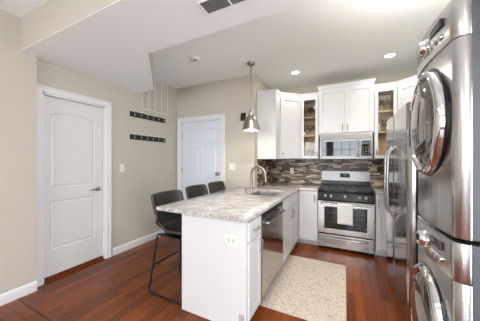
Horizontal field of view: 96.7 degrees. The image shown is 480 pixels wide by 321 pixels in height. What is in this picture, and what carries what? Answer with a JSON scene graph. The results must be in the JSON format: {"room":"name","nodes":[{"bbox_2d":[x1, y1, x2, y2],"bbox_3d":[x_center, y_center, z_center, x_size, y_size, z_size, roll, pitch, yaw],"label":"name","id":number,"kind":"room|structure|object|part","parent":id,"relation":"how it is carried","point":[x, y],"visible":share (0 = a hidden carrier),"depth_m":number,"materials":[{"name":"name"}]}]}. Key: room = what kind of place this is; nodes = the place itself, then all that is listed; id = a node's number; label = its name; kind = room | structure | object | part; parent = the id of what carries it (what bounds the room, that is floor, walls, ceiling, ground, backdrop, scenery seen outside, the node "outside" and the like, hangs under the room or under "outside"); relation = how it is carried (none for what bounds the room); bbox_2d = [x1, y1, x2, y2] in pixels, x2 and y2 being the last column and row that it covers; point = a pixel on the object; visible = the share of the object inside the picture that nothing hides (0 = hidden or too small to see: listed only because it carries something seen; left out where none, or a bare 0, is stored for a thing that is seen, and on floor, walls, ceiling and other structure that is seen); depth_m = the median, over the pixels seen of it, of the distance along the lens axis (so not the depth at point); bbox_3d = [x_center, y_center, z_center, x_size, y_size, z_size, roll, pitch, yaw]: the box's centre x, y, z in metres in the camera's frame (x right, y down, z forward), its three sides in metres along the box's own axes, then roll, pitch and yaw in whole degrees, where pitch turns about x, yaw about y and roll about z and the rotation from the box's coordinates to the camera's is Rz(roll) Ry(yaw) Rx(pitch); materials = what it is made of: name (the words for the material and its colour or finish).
{"room":"kitchen","nodes":[
{"label":"kitchen","id":0,"kind":"room"},
{"bbox_2d":[0,9,36,293],"bbox_3d":[-3.823,-0.030,-0.929,0.200,2.800,7.196,0,0,26],"label":"wall","id":1,"kind":"structure","parent":0,"point":[18,69],"depth_m":2.11,"materials":[{"name":"beige paint"}]},
{"bbox_2d":[0,280,36,305],"bbox_3d":[-3.702,1.317,-0.925,0.014,0.105,7.072,0,0,26],"label":"baseboard","id":2,"kind":"structure","parent":1,"relation":"attached to","point":[24,290],"depth_m":2.11,"materials":[{"name":"white paint"}]},
{"bbox_2d":[21,0,153,86],"bbox_3d":[-0.019,-1.267,1.876,4.310,0.326,1.450,0,0,26],"label":"wall","id":3,"kind":"structure","parent":0,"point":[52,16],"depth_m":1.87,"materials":[{"name":"beige paint"}]},
{"bbox_2d":[37,59,176,247],"bbox_3d":[-1.762,-0.030,3.350,0.120,2.800,2.304,0,0,26],"label":"wall","id":4,"kind":"structure","parent":0,"point":[150,166],"depth_m":3.37,"materials":[{"name":"beige paint"}]},
{"bbox_2d":[44,95,102,277],"bbox_3d":[-2.055,0.295,2.679,0.097,2.059,0.658,0,0,26],"label":"door","id":5,"kind":"structure","parent":4,"relation":"in","point":[73,131],"depth_m":2.65,"materials":[{"name":"white paint"}]},
{"bbox_2d":[44,256,103,283],"bbox_3d":[-2.074,1.350,2.688,0.105,0.040,0.658,0,0,26],"label":"threshold","id":6,"kind":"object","parent":4,"relation":"attached to","point":[80,266],"depth_m":2.63,"materials":[{"name":"brown wood"}]},
{"bbox_2d":[37,84,111,286],"bbox_3d":[-2.046,0.273,2.674,0.086,2.195,0.838,0,0,26],"label":"trim","id":7,"kind":"structure","parent":4,"relation":"attached to","point":[42,90],"depth_m":2.60,"materials":[{"name":"white paint"}]},
{"bbox_2d":[120,164,124,171],"bbox_3d":[-1.765,0.110,3.198,0.008,0.120,0.075,0,0,26],"label":"light switch","id":8,"kind":"object","parent":4,"relation":"attached to","point":[122,166],"visible":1,"depth_m":3.20,"materials":[{"name":"white plastic"}]},
{"bbox_2d":[112,230,164,255],"bbox_3d":[-1.538,1.317,3.654,0.014,0.105,1.320,0,0,26],"label":"baseboard","id":9,"kind":"structure","parent":4,"relation":"attached to","point":[132,244],"depth_m":3.38,"materials":[{"name":"white paint"}]},
{"bbox_2d":[130,110,164,122],"bbox_3d":[-1.525,-0.740,3.620,0.065,0.101,0.720,0,0,26],"label":"coat rack","id":10,"kind":"object","parent":4,"relation":"attached to","point":[133,114],"visible":1,"depth_m":3.57,"materials":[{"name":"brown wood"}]},
{"bbox_2d":[130,133,164,142],"bbox_3d":[-1.525,-0.380,3.620,0.065,0.101,0.720,0,0,26],"label":"coat rack","id":11,"kind":"object","parent":4,"relation":"attached to","point":[132,136],"visible":1,"depth_m":3.57,"materials":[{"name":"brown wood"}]},
{"bbox_2d":[141,80,167,114],"bbox_3d":[-1.488,-1.125,3.741,0.026,0.561,0.560,0,0,26],"label":"railing","id":12,"kind":"object","parent":4,"relation":"in","point":[154,80],"visible":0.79,"depth_m":3.86,"materials":[{"name":"white paint"}]},
{"bbox_2d":[21,0,316,92],"bbox_3d":[-0.019,-1.102,1.876,4.310,0.004,1.450,0,0,26],"label":"ceiling","id":13,"kind":"structure","parent":0,"point":[113,44],"depth_m":1.86,"materials":[{"name":"white paint"}]},
{"bbox_2d":[197,0,249,14],"bbox_3d":[-0.077,-1.096,1.453,0.432,0.007,0.139,0,0,26],"label":"ceiling vent","id":14,"kind":"object","parent":13,"relation":"in","point":[209,7],"visible":1,"depth_m":1.50,"materials":[{"name":"white metal"}]},
{"bbox_2d":[0,236,403,320],"bbox_3d":[-1.155,1.420,-0.434,4.550,0.100,10.440,0,0,26],"label":"floor","id":15,"kind":"structure","parent":0,"point":[114,288],"depth_m":2.23,"materials":[{"name":"brown wood"}]},
{"bbox_2d":[18,297,59,320],"bbox_3d":[-1.523,1.368,1.797,1.520,0.004,0.030,0,0,26],"label":"trim","id":16,"kind":"structure","parent":15,"relation":"on","point":[44,313],"depth_m":1.96,"materials":[{"name":"brown wood"}]},
{"bbox_2d":[148,190,183,305],"bbox_3d":[-0.651,0.860,2.315,0.505,1.019,0.472,0,0,26],"label":"counter stool","id":17,"kind":"object","parent":15,"relation":"on","point":[170,222],"visible":0.62,"depth_m":2.29,"materials":[{"name":"grey leather"}]},
{"bbox_3d":[-0.720,1.059,2.138,0.472,0.621,0.091,0,0,26],"label":"leg frame","id":18,"kind":"part","parent":17,"relation":"part of","materials":[{"name":"black metal"}]},
{"bbox_3d":[-0.632,0.768,2.306,0.260,0.008,0.380,0,0,26],"label":"seat plate","id":19,"kind":"part","parent":17,"relation":"part of","materials":[{"name":"black metal"}]},
{"bbox_2d":[185,184,208,198],"bbox_3d":[-0.449,0.860,2.918,0.505,1.019,0.472,0,0,26],"label":"counter stool","id":20,"kind":"object","parent":15,"relation":"on","point":[192,191],"visible":0.27,"depth_m":3.05,"materials":[{"name":"black leather"}]},
{"bbox_2d":[208,181,225,192],"bbox_3d":[-0.224,0.860,3.398,0.505,1.019,0.472,0,0,26],"label":"counter stool","id":21,"kind":"object","parent":15,"relation":"on","point":[216,186],"visible":0.2,"depth_m":3.55,"materials":[{"name":"black metal"}]},
{"bbox_2d":[182,214,262,320],"bbox_3d":[-0.159,0.925,1.937,0.704,0.890,0.302,0,0,26],"label":"base cabinet","id":22,"kind":"object","parent":15,"relation":"on","point":[221,282],"depth_m":1.81,"materials":[{"name":"grey paint"}]},
{"bbox_2d":[225,234,237,246],"bbox_3d":[-0.072,0.650,1.733,0.118,0.085,0.007,0,0,26],"label":"wall outlet","id":23,"kind":"object","parent":22,"relation":"attached to","point":[231,240],"visible":1,"depth_m":1.73,"materials":[{"name":"white plastic"}]},
{"bbox_3d":[0.012,1.292,1.690,0.044,0.135,0.010,0,0,26],"label":"corner guard","id":24,"kind":"part","parent":22,"relation":"part of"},
{"bbox_3d":[0.124,0.574,1.813,0.020,0.162,0.265,0,0,26],"label":"drawer","id":25,"kind":"part","parent":22,"relation":"part of","materials":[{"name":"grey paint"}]},
{"bbox_3d":[0.124,0.970,1.813,0.020,0.610,0.265,0,0,26],"label":"door","id":26,"kind":"part","parent":22,"relation":"part of","materials":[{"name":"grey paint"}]},
{"bbox_2d":[260,201,285,299],"bbox_3d":[0.114,0.930,2.387,0.657,0.880,0.734,0,0,26],"label":"dishwasher","id":27,"kind":"object","parent":15,"relation":"on","point":[271,233],"visible":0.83,"depth_m":2.18,"materials":[{"name":"silver metal"}]},
{"bbox_3d":[0.385,0.583,2.254,0.055,0.027,0.621,0,0,26],"label":"handle","id":28,"kind":"part","parent":27,"relation":"part of","materials":[{"name":"metal"}]},
{"bbox_2d":[282,191,297,263],"bbox_3d":[0.444,0.925,3.162,0.704,0.890,0.935,0,0,26],"label":"base cabinet","id":29,"kind":"object","parent":15,"relation":"on","point":[290,204],"visible":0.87,"depth_m":2.96,"materials":[{"name":"grey paint"}]},
{"bbox_3d":[0.618,0.962,2.817,0.020,0.627,0.460,0,0,26],"label":"door","id":30,"kind":"part","parent":29,"relation":"part of","materials":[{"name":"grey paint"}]},
{"bbox_3d":[0.721,0.567,3.026,0.020,0.146,0.925,0,0,26],"label":"false drawer","id":31,"kind":"part","parent":29,"relation":"part of","materials":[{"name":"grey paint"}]},
{"bbox_3d":[0.824,0.962,3.235,0.020,0.627,0.460,0,0,26],"label":"door","id":32,"kind":"part","parent":29,"relation":"part of","materials":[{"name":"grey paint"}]},
{"bbox_2d":[260,255,346,320],"bbox_3d":[0.778,1.365,2.389,0.738,0.008,1.195,0,0,26],"label":"runner rug","id":33,"kind":"object","parent":15,"relation":"on","point":[307,289],"visible":1,"depth_m":2.22,"materials":[{"name":"beige carpet"}]},
{"bbox_2d":[297,190,317,244],"bbox_3d":[0.930,0.925,3.843,0.950,0.890,0.678,0,0,26],"label":"base cabinet","id":34,"kind":"object","parent":15,"relation":"on","point":[307,199],"visible":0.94,"depth_m":3.44,"materials":[{"name":"grey paint"}]},
{"bbox_2d":[156,182,321,222],"bbox_3d":[0.347,0.462,2.995,1.249,0.033,2.701,0,0,26],"label":"countertop","id":35,"kind":"structure","parent":34,"relation":"on","point":[233,204],"depth_m":2.26,"materials":[{"name":"stone"}]},
{"bbox_2d":[249,166,267,190],"bbox_3d":[0.264,0.261,3.122,0.295,0.368,0.096,0,0,41],"label":"kitchen faucet","id":36,"kind":"object","parent":35,"relation":"on","point":[255,167],"visible":1,"depth_m":3.15,"materials":[{"name":"silver metal"}]},
{"bbox_3d":[0.270,0.211,3.121,0.275,0.268,0.038,0,0,31],"label":"spout","id":37,"kind":"part","parent":36,"relation":"part of","materials":[{"name":"silver metal"}]},
{"bbox_2d":[251,191,279,195],"bbox_3d":[0.363,0.575,2.981,0.430,0.190,0.560,0,0,26],"label":"sink","id":38,"kind":"object","parent":35,"relation":"in","point":[259,192],"visible":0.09,"depth_m":3.23,"materials":[{"name":"metal"}]},
{"bbox_2d":[318,170,374,254],"bbox_3d":[1.691,0.772,3.437,0.762,1.195,0.715,0,0,26],"label":"gas range","id":39,"kind":"object","parent":15,"relation":"on","point":[338,186],"visible":1,"depth_m":3.23,"materials":[{"name":"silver metal"}]},
{"bbox_2d":[337,203,352,225],"bbox_3d":[1.538,0.783,3.125,0.201,0.304,0.044,0,0,26],"label":"dish towel","id":40,"kind":"object","parent":39,"relation":"hanging from","point":[344,211],"visible":1,"depth_m":3.11,"materials":[{"name":"fabric"}]},
{"bbox_3d":[1.824,0.260,3.708,0.150,0.070,0.010,0,0,26],"label":"clock panel","id":41,"kind":"part","parent":39,"relation":"part of","materials":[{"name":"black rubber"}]},
{"bbox_3d":[1.548,0.652,3.147,0.694,0.029,0.068,0,0,26],"label":"handle","id":42,"kind":"part","parent":39,"relation":"part of","materials":[{"name":"metal"}]},
{"bbox_3d":[1.551,1.175,3.151,0.618,0.019,0.064,0,0,26],"label":"handle","id":43,"kind":"part","parent":39,"relation":"part of","materials":[{"name":"metal"}]},
{"bbox_3d":[1.568,0.869,3.187,0.756,0.487,0.036,0,0,26],"label":"oven door","id":44,"kind":"part","parent":39,"relation":"part of","materials":[{"name":"metal"}]},
{"bbox_3d":[1.569,1.230,3.189,0.756,0.190,0.032,0,0,26],"label":"drawer","id":45,"kind":"part","parent":39,"relation":"part of","materials":[{"name":"metal"}]},
{"bbox_2d":[318,187,374,193],"bbox_3d":[1.702,0.472,3.460,0.762,0.014,0.608,0,0,26],"label":"cooktop","id":46,"kind":"object","parent":39,"relation":"in","point":[341,190],"depth_m":3.27,"materials":[{"name":"black metal"}]},
{"bbox_3d":[1.571,0.547,3.193,0.762,0.135,0.082,0,0,26],"label":"control panel","id":47,"kind":"part","parent":39,"relation":"part of","materials":[{"name":"black metal"}]},
{"bbox_2d":[375,194,386,256],"bbox_3d":[2.466,0.925,3.088,0.916,0.890,0.678,0,0,26],"label":"base cabinet","id":48,"kind":"object","parent":15,"relation":"on","point":[380,211],"visible":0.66,"depth_m":2.99,"materials":[{"name":"grey paint"}]},
{"bbox_2d":[371,187,383,194],"bbox_3d":[2.470,0.462,3.096,0.918,0.033,0.646,0,0,26],"label":"countertop","id":49,"kind":"structure","parent":48,"relation":"on","point":[377,190],"depth_m":3.17,"materials":[{"name":"stone"}]},
{"bbox_2d":[383,101,419,320],"bbox_3d":[1.850,0.448,1.943,0.878,1.844,0.980,0,0,26],"label":"refrigerator","id":50,"kind":"object","parent":15,"relation":"on","point":[400,177],"visible":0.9,"depth_m":1.85,"materials":[{"name":"grey metal"}]},
{"bbox_3d":[1.550,0.215,2.224,0.091,0.726,0.027,0,0,26],"label":"handle","id":51,"kind":"part","parent":50,"relation":"part of","materials":[{"name":"metal"}]},
{"bbox_3d":[1.681,0.435,2.325,0.082,1.790,0.442,0,0,26],"label":"door","id":52,"kind":"part","parent":50,"relation":"part of","materials":[{"name":"metal"}]},
{"bbox_3d":[1.483,0.215,2.090,0.091,0.726,0.027,0,0,26],"label":"handle","id":53,"kind":"part","parent":50,"relation":"part of","materials":[{"name":"metal"}]},
{"bbox_2d":[409,215,479,320],"bbox_3d":[1.351,0.863,1.002,0.831,1.014,0.600,0,0,26],"label":"washer","id":54,"kind":"object","parent":15,"relation":"on","point":[444,284],"visible":1,"depth_m":1.00,"materials":[{"name":"grey metal"}]},
{"bbox_3d":[1.097,0.870,1.376,0.004,0.239,0.040,0,0,26],"label":"handle","id":55,"kind":"part","parent":54,"relation":"part of","materials":[{"name":"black metal"}]},
{"bbox_2d":[411,271,431,320],"bbox_3d":[1.005,0.870,1.194,0.041,0.478,0.392,0,0,26],"label":"glass bowl","id":56,"kind":"object","parent":54,"relation":"on","point":[421,287],"depth_m":1.15,"materials":[{"name":"clear glass"}]},
{"bbox_3d":[1.027,0.870,1.183,0.044,0.570,0.467,0,0,26],"label":"door","id":57,"kind":"part","parent":54,"relation":"part of","materials":[{"name":"silver metal"}]},
{"bbox_3d":[1.042,0.870,1.176,0.014,0.582,0.477,0,0,26],"label":"gasket trim","id":58,"kind":"part","parent":54,"relation":"part of","materials":[{"name":"silver metal"}]},
{"bbox_2d":[409,0,479,241],"bbox_3d":[1.351,-0.182,1.002,0.831,1.066,0.600,0,0,26],"label":"dryer","id":59,"kind":"object","parent":54,"relation":"on","point":[444,115],"visible":1,"depth_m":0.96,"materials":[{"name":"grey metal"}]},
{"bbox_3d":[1.097,-0.204,1.376,0.004,0.239,0.040,0,0,26],"label":"handle","id":60,"kind":"part","parent":59,"relation":"part of","materials":[{"name":"silver metal"}]},
{"bbox_2d":[411,79,433,166],"bbox_3d":[1.005,-0.204,1.194,0.041,0.478,0.392,0,0,26],"label":"glass bowl","id":61,"kind":"object","parent":59,"relation":"on","point":[422,104],"depth_m":1.12,"materials":[{"name":"clear glass"}]},
{"bbox_3d":[1.027,-0.204,1.183,0.044,0.570,0.467,0,0,26],"label":"door","id":62,"kind":"part","parent":59,"relation":"part of","materials":[{"name":"silver metal"}]},
{"bbox_3d":[1.042,-0.204,1.176,0.014,0.582,0.477,0,0,26],"label":"gasket trim","id":63,"kind":"part","parent":59,"relation":"part of","materials":[{"name":"silver metal"}]},
{"bbox_3d":[1.057,-0.625,1.146,0.074,0.181,0.530,0,0,26],"label":"control panel","id":64,"kind":"part","parent":59,"relation":"part of","materials":[{"name":"metal"}]},
{"bbox_3d":[1.059,-0.097,1.145,0.068,0.868,0.530,0,0,26],"label":"panel","id":65,"kind":"part","parent":59,"relation":"part of","materials":[{"name":"metal"}]},
{"bbox_3d":[1.057,0.441,1.146,0.074,0.169,0.530,0,0,26],"label":"control panel","id":66,"kind":"part","parent":54,"relation":"part of","materials":[{"name":"metal"}]},
{"bbox_3d":[1.059,0.942,1.145,0.068,0.828,0.530,0,0,26],"label":"panel","id":67,"kind":"part","parent":54,"relation":"part of","materials":[{"name":"metal"}]},
{"bbox_2d":[177,74,256,189],"bbox_3d":[-0.481,-0.030,3.937,1.660,2.800,0.120,0,0,26],"label":"wall","id":68,"kind":"structure","parent":0,"point":[231,97],"depth_m":3.71,"materials":[{"name":"beige paint"}]},
{"bbox_2d":[177,113,224,190],"bbox_3d":[-0.736,0.270,4.014,1.085,2.200,0.086,0,0,26],"label":"trim","id":69,"kind":"structure","parent":68,"relation":"attached to","point":[221,117],"depth_m":4.04,"materials":[{"name":"white paint"}]},
{"bbox_2d":[182,120,220,199],"bbox_3d":[-0.745,0.312,4.003,0.903,2.092,0.114,0,0,26],"label":"door","id":70,"kind":"structure","parent":68,"relation":"in","point":[201,141],"depth_m":4.01,"materials":[{"name":"white paint"}]},
{"bbox_2d":[229,163,234,169],"bbox_3d":[-0.138,0.110,3.696,0.120,0.120,0.008,0,0,26],"label":"light switch","id":71,"kind":"object","parent":68,"relation":"attached to","point":[231,165],"visible":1,"depth_m":3.69,"materials":[{"name":"white plastic"}]},
{"bbox_2d":[241,113,245,120],"bbox_3d":[0.055,-0.735,3.588,0.090,0.130,0.031,0,0,26],"label":"wall box","id":72,"kind":"object","parent":68,"relation":"attached to","point":[243,115],"visible":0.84,"depth_m":3.57,"materials":[{"name":"black"}]},
{"bbox_2d":[0,0,450,89],"bbox_3d":[-1.155,-1.480,-0.434,4.550,0.100,10.440,0,0,26],"label":"ceiling","id":73,"kind":"structure","parent":0,"point":[324,40],"depth_m":2.65,"materials":[{"name":"white paint"}]},
{"bbox_2d":[190,56,199,61],"bbox_3d":[-0.629,-1.409,2.973,0.136,0.041,0.136,0,0,26],"label":"smoke detector","id":74,"kind":"object","parent":73,"relation":"attached to","point":[192,58],"visible":1,"depth_m":2.94,"materials":[{"name":"white plastic"}]},
{"bbox_2d":[242,61,259,131],"bbox_3d":[0.162,-0.935,3.130,0.272,0.987,0.256,0,0,26],"label":"pendant light","id":75,"kind":"object","parent":73,"relation":"hanging from","point":[250,124],"visible":1,"depth_m":3.08,"materials":[{"name":"silver metal"}]},
{"bbox_3d":[0.162,-0.551,3.130,0.256,0.218,0.256,0,0,26],"label":"lamp shade","id":76,"kind":"part","parent":75,"relation":"part of","materials":[{"name":"silver metal"}]},
{"bbox_3d":[0.162,-1.060,3.130,0.015,0.660,0.016,0,0,26],"label":"rod","id":77,"kind":"part","parent":75,"relation":"part of","materials":[{"name":"silver metal"}]},
{"bbox_2d":[290,70,300,74],"bbox_3d":[0.895,-1.425,3.461,0.170,0.008,0.170,0,0,26],"label":"recessed light","id":78,"kind":"object","parent":73,"relation":"in","point":[295,72],"visible":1,"depth_m":3.46,"materials":[{"name":"white paint"}]},
{"bbox_2d":[382,52,397,58],"bbox_3d":[2.035,-1.425,2.899,0.170,0.008,0.170,0,0,26],"label":"recessed light","id":79,"kind":"object","parent":73,"relation":"in","point":[392,54],"visible":1,"depth_m":2.90,"materials":[{"name":"white paint"}]},
{"bbox_2d":[257,77,271,186],"bbox_3d":[0.447,-0.030,4.071,0.128,2.800,0.940,0,0,26],"label":"wall","id":80,"kind":"structure","parent":0,"point":[264,163],"depth_m":3.86,"materials":[{"name":"tile"}]},
{"bbox_2d":[257,88,300,158],"bbox_3d":[0.761,-0.596,3.837,0.654,1.141,0.841,0,0,26],"label":"upper cabinet","id":81,"kind":"object","parent":80,"relation":"attached to","point":[278,113],"visible":1,"depth_m":3.62,"materials":[{"name":"grey paint"}]},
{"bbox_3d":[0.704,-1.138,3.589,0.821,0.056,0.230,0,0,-11],"label":"crown","id":82,"kind":"part","parent":81,"relation":"part of","materials":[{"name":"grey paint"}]},
{"bbox_3d":[0.883,-0.564,3.703,0.400,1.053,0.020,0,0,-19],"label":"door","id":83,"kind":"part","parent":81,"relation":"part of","materials":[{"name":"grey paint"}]},
{"bbox_2d":[272,69,416,187],"bbox_3d":[1.866,-0.030,3.825,2.650,2.800,0.128,0,0,26],"label":"wall","id":84,"kind":"structure","parent":0,"point":[306,171],"depth_m":3.93,"materials":[{"name":"tile"}]},
{"bbox_2d":[301,92,319,158],"bbox_3d":[1.275,-0.596,3.838,0.298,1.141,0.384,0,0,26],"label":"upper cabinet","id":85,"kind":"object","parent":84,"relation":"attached to","point":[310,139],"visible":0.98,"depth_m":3.76,"materials":[{"name":"grey paint"}]},
{"bbox_2d":[304,117,314,120],"bbox_3d":[1.290,-0.754,3.870,0.258,0.018,0.285,0,0,26],"label":"shelf","id":86,"kind":"object","parent":85,"relation":"attached to","point":[305,118],"depth_m":3.83,"materials":[{"name":"brown wood"}]},
{"bbox_2d":[304,135,314,137],"bbox_3d":[1.290,-0.434,3.870,0.258,0.018,0.285,0,0,26],"label":"shelf","id":87,"kind":"object","parent":85,"relation":"attached to","point":[305,136],"depth_m":3.78,"materials":[{"name":"brown wood"}]},
{"bbox_3d":[1.209,-1.138,3.706,0.298,0.056,0.022,0,0,26],"label":"crown","id":88,"kind":"part","parent":85,"relation":"part of","materials":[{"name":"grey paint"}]},
{"bbox_2d":[317,78,375,135],"bbox_3d":[1.760,-0.841,3.578,0.842,0.821,0.424,0,0,26],"label":"upper cabinet","id":89,"kind":"object","parent":84,"relation":"attached to","point":[346,107],"visible":0.99,"depth_m":3.40,"materials":[{"name":"grey paint"}]},
{"bbox_3d":[1.510,-0.812,3.513,0.388,0.725,0.020,0,0,26],"label":"door","id":90,"kind":"part","parent":89,"relation":"part of","materials":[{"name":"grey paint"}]},
{"bbox_2d":[320,132,372,158],"bbox_3d":[1.749,-0.223,3.555,0.758,0.405,0.466,0,0,26],"label":"microwave","id":91,"kind":"object","parent":89,"relation":"attached to","point":[354,145],"visible":1,"depth_m":3.38,"materials":[{"name":"silver metal"}]},
{"bbox_3d":[1.597,-0.182,3.443,0.584,0.320,0.034,0,0,26],"label":"door","id":92,"kind":"part","parent":91,"relation":"part of","materials":[{"name":"metal"}]},
{"bbox_3d":[1.818,-0.193,3.292,0.022,0.265,0.053,0,0,26],"label":"handle","id":93,"kind":"part","parent":91,"relation":"part of","materials":[{"name":"metal"}]},
{"bbox_3d":[1.939,-0.182,3.277,0.172,0.320,0.032,0,0,26],"label":"control panel","id":94,"kind":"part","parent":91,"relation":"part of","materials":[{"name":"metal"}]},
{"bbox_3d":[1.768,-1.223,3.592,0.842,0.056,0.391,0,0,26],"label":"crown","id":95,"kind":"part","parent":89,"relation":"part of","materials":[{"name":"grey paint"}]},
{"bbox_3d":[1.862,-0.812,3.340,0.388,0.725,0.020,0,0,26],"label":"door","id":96,"kind":"part","parent":89,"relation":"part of","materials":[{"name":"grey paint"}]},
{"bbox_2d":[373,82,397,158],"bbox_3d":[2.263,-0.596,3.352,0.298,1.141,0.384,0,0,26],"label":"upper cabinet","id":97,"kind":"object","parent":84,"relation":"attached to","point":[389,91],"visible":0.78,"depth_m":3.31,"materials":[{"name":"grey paint"}]},
{"bbox_2d":[378,124,381,131],"bbox_3d":[2.190,-0.508,3.369,0.080,0.130,0.080,0,0,26],"label":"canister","id":98,"kind":"object","parent":97,"relation":"on","point":[379,125],"visible":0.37,"depth_m":3.33,"materials":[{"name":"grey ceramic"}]},
{"bbox_2d":[378,110,392,115],"bbox_3d":[2.279,-0.754,3.384,0.258,0.018,0.285,0,0,26],"label":"shelf","id":99,"kind":"object","parent":97,"relation":"attached to","point":[387,112],"depth_m":3.38,"materials":[{"name":"brown wood"}]},
{"bbox_3d":[2.198,-1.138,3.219,0.298,0.056,0.022,0,0,26],"label":"crown","id":100,"kind":"part","parent":97,"relation":"part of","materials":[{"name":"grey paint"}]},
{"bbox_2d":[397,75,417,110],"bbox_3d":[2.605,-0.596,3.035,0.621,1.141,0.651,0,0,26],"label":"upper cabinet","id":101,"kind":"object","parent":84,"relation":"attached to","point":[406,86],"visible":0.15,"depth_m":3.04,"materials":[{"name":"grey paint"}]},
{"bbox_3d":[2.482,-1.138,2.844,0.159,0.056,0.692,0,0,-37],"label":"crown","id":102,"kind":"part","parent":101,"relation":"part of","materials":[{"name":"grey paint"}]}
]}

